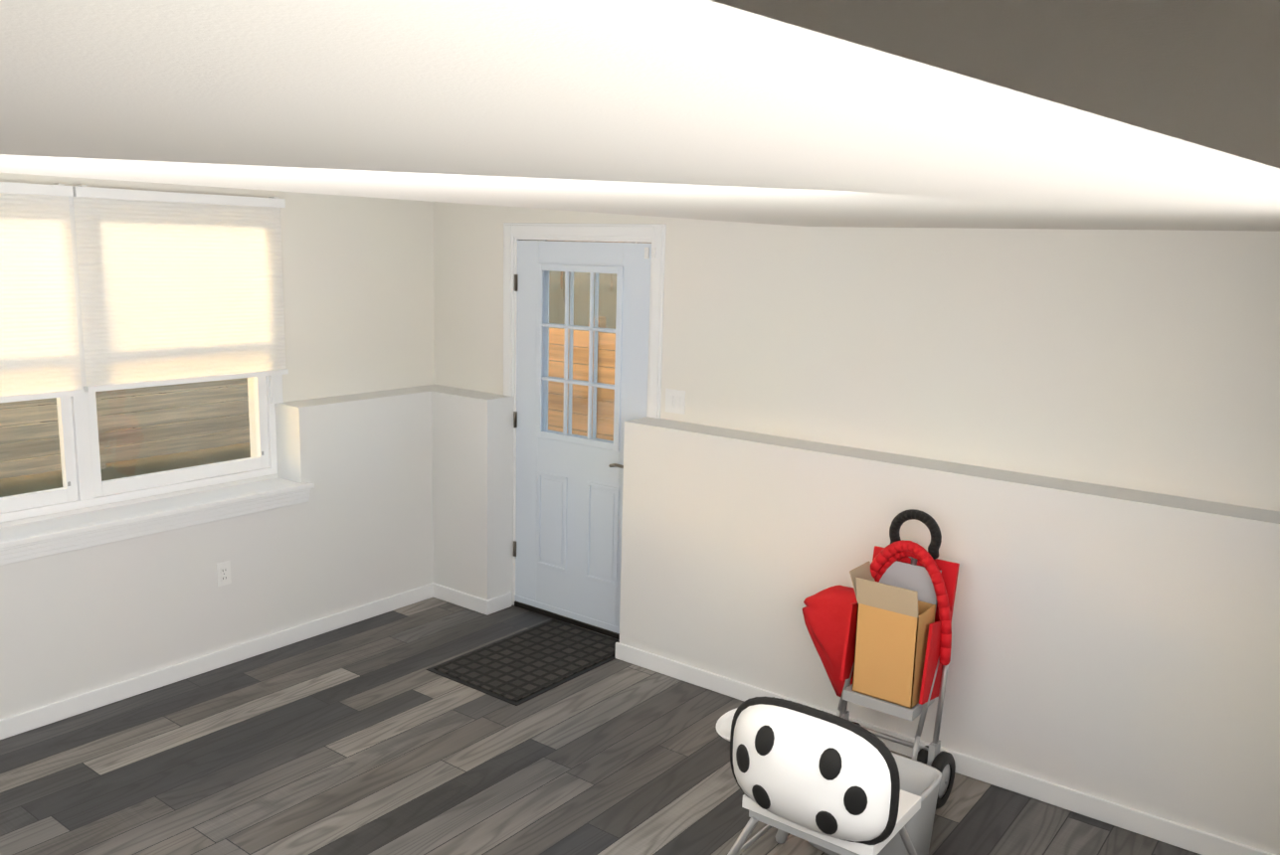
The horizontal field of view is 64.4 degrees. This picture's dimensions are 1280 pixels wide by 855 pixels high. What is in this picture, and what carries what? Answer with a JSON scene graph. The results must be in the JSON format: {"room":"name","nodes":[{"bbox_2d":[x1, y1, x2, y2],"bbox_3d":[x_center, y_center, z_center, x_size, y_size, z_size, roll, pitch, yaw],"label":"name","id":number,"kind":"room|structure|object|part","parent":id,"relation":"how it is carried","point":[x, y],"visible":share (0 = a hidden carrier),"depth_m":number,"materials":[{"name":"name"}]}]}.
{"room":"basement room","nodes":[
{"label":"basement room","id":0,"kind":"room"},
{"bbox_2d":[0,173,456,720],"bbox_3d":[-3.675,0.213,2.935,0.450,2.480,8.500,9,13,37],"label":"wall","id":1,"kind":"structure","parent":0,"point":[354,426],"depth_m":5.25,"materials":[{"name":"white paint"}]},
{"bbox_2d":[0,182,283,523],"bbox_3d":[-2.493,-0.340,4.456,0.154,1.400,1.978,9,13,37],"label":"window","id":2,"kind":"structure","parent":1,"relation":"in","point":[84,485],"depth_m":4.58,"materials":[{"name":"white plastic"}]},
{"bbox_2d":[0,182,84,402],"bbox_3d":[-2.687,-0.524,3.978,0.061,0.892,0.928,9,13,37],"label":"window shade","id":3,"kind":"object","parent":2,"relation":"attached to","point":[39,349],"visible":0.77,"depth_m":4.22,"materials":[{"name":"white fabric"}]},
{"bbox_2d":[72,184,288,392],"bbox_3d":[-2.096,-0.648,4.740,0.061,0.882,0.993,9,13,37],"label":"window shade","id":4,"kind":"object","parent":2,"relation":"attached to","point":[176,288],"visible":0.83,"depth_m":4.70,"materials":[{"name":"white fabric"}]},
{"bbox_2d":[0,477,314,565],"bbox_3d":[-2.371,0.440,4.483,0.243,0.100,2.008,9,13,37],"label":"window sill","id":5,"kind":"structure","parent":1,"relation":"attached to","point":[37,539],"depth_m":4.56,"materials":[{"name":"white wood"}]},
{"bbox_2d":[0,582,433,739],"bbox_3d":[-3.522,1.421,3.006,0.015,0.085,7.600,9,13,37],"label":"baseboard","id":6,"kind":"structure","parent":1,"relation":"attached to","point":[51,713],"depth_m":4.83,"materials":[{"name":"white wood"}]},
{"bbox_2d":[216,560,231,586],"bbox_3d":[-1.999,0.704,4.887,0.008,0.114,0.070,9,13,37],"label":"electrical outlet plate","id":7,"kind":"object","parent":1,"relation":"attached to","point":[224,574],"visible":1,"depth_m":4.88,"materials":[{"name":"white plastic"}]},
{"bbox_2d":[0,596,1200,854],"bbox_3d":[-1.665,1.818,1.628,5.600,0.120,8.500,9,13,37],"label":"floor","id":8,"kind":"structure","parent":0,"point":[372,736],"depth_m":4.00,"materials":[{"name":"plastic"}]},
{"bbox_2d":[426,618,619,706],"bbox_3d":[-0.522,1.160,5.137,0.610,0.011,0.915,9,13,37],"label":"door mat","id":9,"kind":"object","parent":8,"relation":"on","point":[520,667],"visible":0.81,"depth_m":5.07,"materials":[{"name":"black rubber"}]},
{"bbox_2d":[715,696,921,854],"bbox_3d":[0.517,1.168,3.177,0.712,0.726,0.582,9,13,37],"label":"highchair","id":10,"kind":"object","parent":8,"relation":"on","point":[825,780],"visible":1,"depth_m":2.95,"materials":[{"name":"white plastic"}]},
{"bbox_2d":[808,752,941,854],"bbox_3d":[0.801,1.327,3.534,0.420,0.310,0.290,9,13,37],"label":"storage bin","id":11,"kind":"object","parent":8,"relation":"on","point":[921,780],"visible":0.29,"depth_m":3.45,"materials":[{"name":"grey plastic"}]},
{"bbox_2d":[802,509,959,808],"bbox_3d":[0.889,0.856,3.960,0.706,1.093,0.440,9,13,37],"label":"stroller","id":12,"kind":"object","parent":8,"relation":"on","point":[880,633],"visible":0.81,"depth_m":3.84,"materials":[{"name":"red fabric"}]},
{"bbox_2d":[431,201,1279,854],"bbox_3d":[0.915,0.059,4.484,5.350,2.480,0.450,9,13,37],"label":"wall","id":13,"kind":"structure","parent":0,"point":[1068,441],"depth_m":4.01,"materials":[{"name":"white paint"}]},
{"bbox_2d":[433,582,493,615],"bbox_3d":[-1.024,0.986,5.836,0.435,0.085,0.023,9,13,37],"label":"baseboard","id":14,"kind":"structure","parent":13,"relation":"attached to","point":[485,607],"depth_m":5.81,"materials":[{"name":"white wood"}]},
{"bbox_2d":[514,600,619,639],"bbox_3d":[-0.317,1.062,5.657,0.914,0.033,0.155,9,13,37],"label":"door threshold sill","id":15,"kind":"structure","parent":13,"relation":"attached to","point":[569,621],"depth_m":5.62,"materials":[{"name":"grey metal"}]},
{"bbox_2d":[503,222,666,605],"bbox_3d":[-0.291,0.011,5.470,1.090,2.170,0.178,9,13,37],"label":"door frame","id":16,"kind":"structure","parent":13,"relation":"attached to","point":[652,234],"depth_m":5.29,"materials":[{"name":"white wood"}]},
{"bbox_2d":[513,240,656,627],"bbox_3d":[-0.323,0.049,5.412,0.974,2.043,0.114,9,13,37],"label":"door leaf","id":17,"kind":"structure","parent":13,"relation":"in","point":[569,514],"depth_m":5.46,"materials":[{"name":"paint"}]},
{"bbox_2d":[514,594,619,633],"bbox_3d":[-0.356,1.039,5.601,0.914,0.034,0.014,9,13,37],"label":"door sweep","id":18,"kind":"object","parent":17,"relation":"attached to","point":[582,619],"depth_m":5.62,"materials":[{"name":"paint"}]},
{"bbox_3d":[-0.336,-0.066,5.370,0.974,1.763,0.062,9,13,37],"label":"door hardware","id":19,"kind":"part","parent":17,"relation":"part of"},
{"bbox_2d":[665,388,685,414],"bbox_3d":[0.170,-0.127,4.993,0.116,0.116,0.013,9,13,37],"label":"switch plate","id":20,"kind":"object","parent":13,"relation":"attached to","point":[674,401],"visible":1,"depth_m":4.99,"materials":[{"name":"white plastic"}]},
{"bbox_2d":[615,642,1275,854],"bbox_3d":[1.193,1.339,4.172,3.315,0.085,0.015,9,13,37],"label":"baseboard","id":21,"kind":"structure","parent":13,"relation":"attached to","point":[1191,839],"depth_m":3.94,"materials":[{"name":"white wood"}]},
{"label":"outside","id":22,"kind":"structure","parent":0,"visible":0},
{"bbox_2d":[0,270,616,497],"bbox_3d":[-1.223,1.202,6.034,160.000,0.300,160.000,9,13,37],"label":"ground","id":23,"kind":"structure","parent":22,"point":[578,312],"depth_m":10.26,"materials":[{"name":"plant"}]},
{"bbox_2d":[0,316,615,479],"bbox_3d":[-2.979,1.231,0.416,14.090,1.510,17.135,9,13,37],"label":"fence","id":24,"kind":"object","parent":23,"relation":"on","point":[204,441],"depth_m":9.28,"materials":[{"name":"brown wood"}]},
{"bbox_2d":[37,240,648,428],"bbox_3d":[-2.874,-10.177,23.863,31.903,15.821,34.129,9,13,37],"label":"trees","id":25,"kind":"object","parent":23,"relation":"on","point":[229,386],"depth_m":13.25,"materials":[{"name":"green plant"}]},
{"bbox_2d":[548,240,651,292],"bbox_3d":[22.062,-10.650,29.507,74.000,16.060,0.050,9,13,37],"label":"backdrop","id":26,"kind":"object","parent":23,"relation":"on","point":[580,274],"depth_m":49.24,"materials":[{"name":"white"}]},
{"bbox_3d":[-1.598,-0.756,1.173,5.600,0.150,8.500,9,13,37],"label":"ceiling","id":27,"kind":"structure","parent":0,"visible":0},
{"bbox_2d":[0,0,1279,231],"bbox_3d":[-0.658,-0.399,0.628,2.470,0.315,7.800,9,13,37],"label":"soffit ceiling","id":28,"kind":"structure","parent":27,"relation":"attached to","point":[1036,113],"depth_m":0.79,"materials":[{"name":"paint"}]}
]}

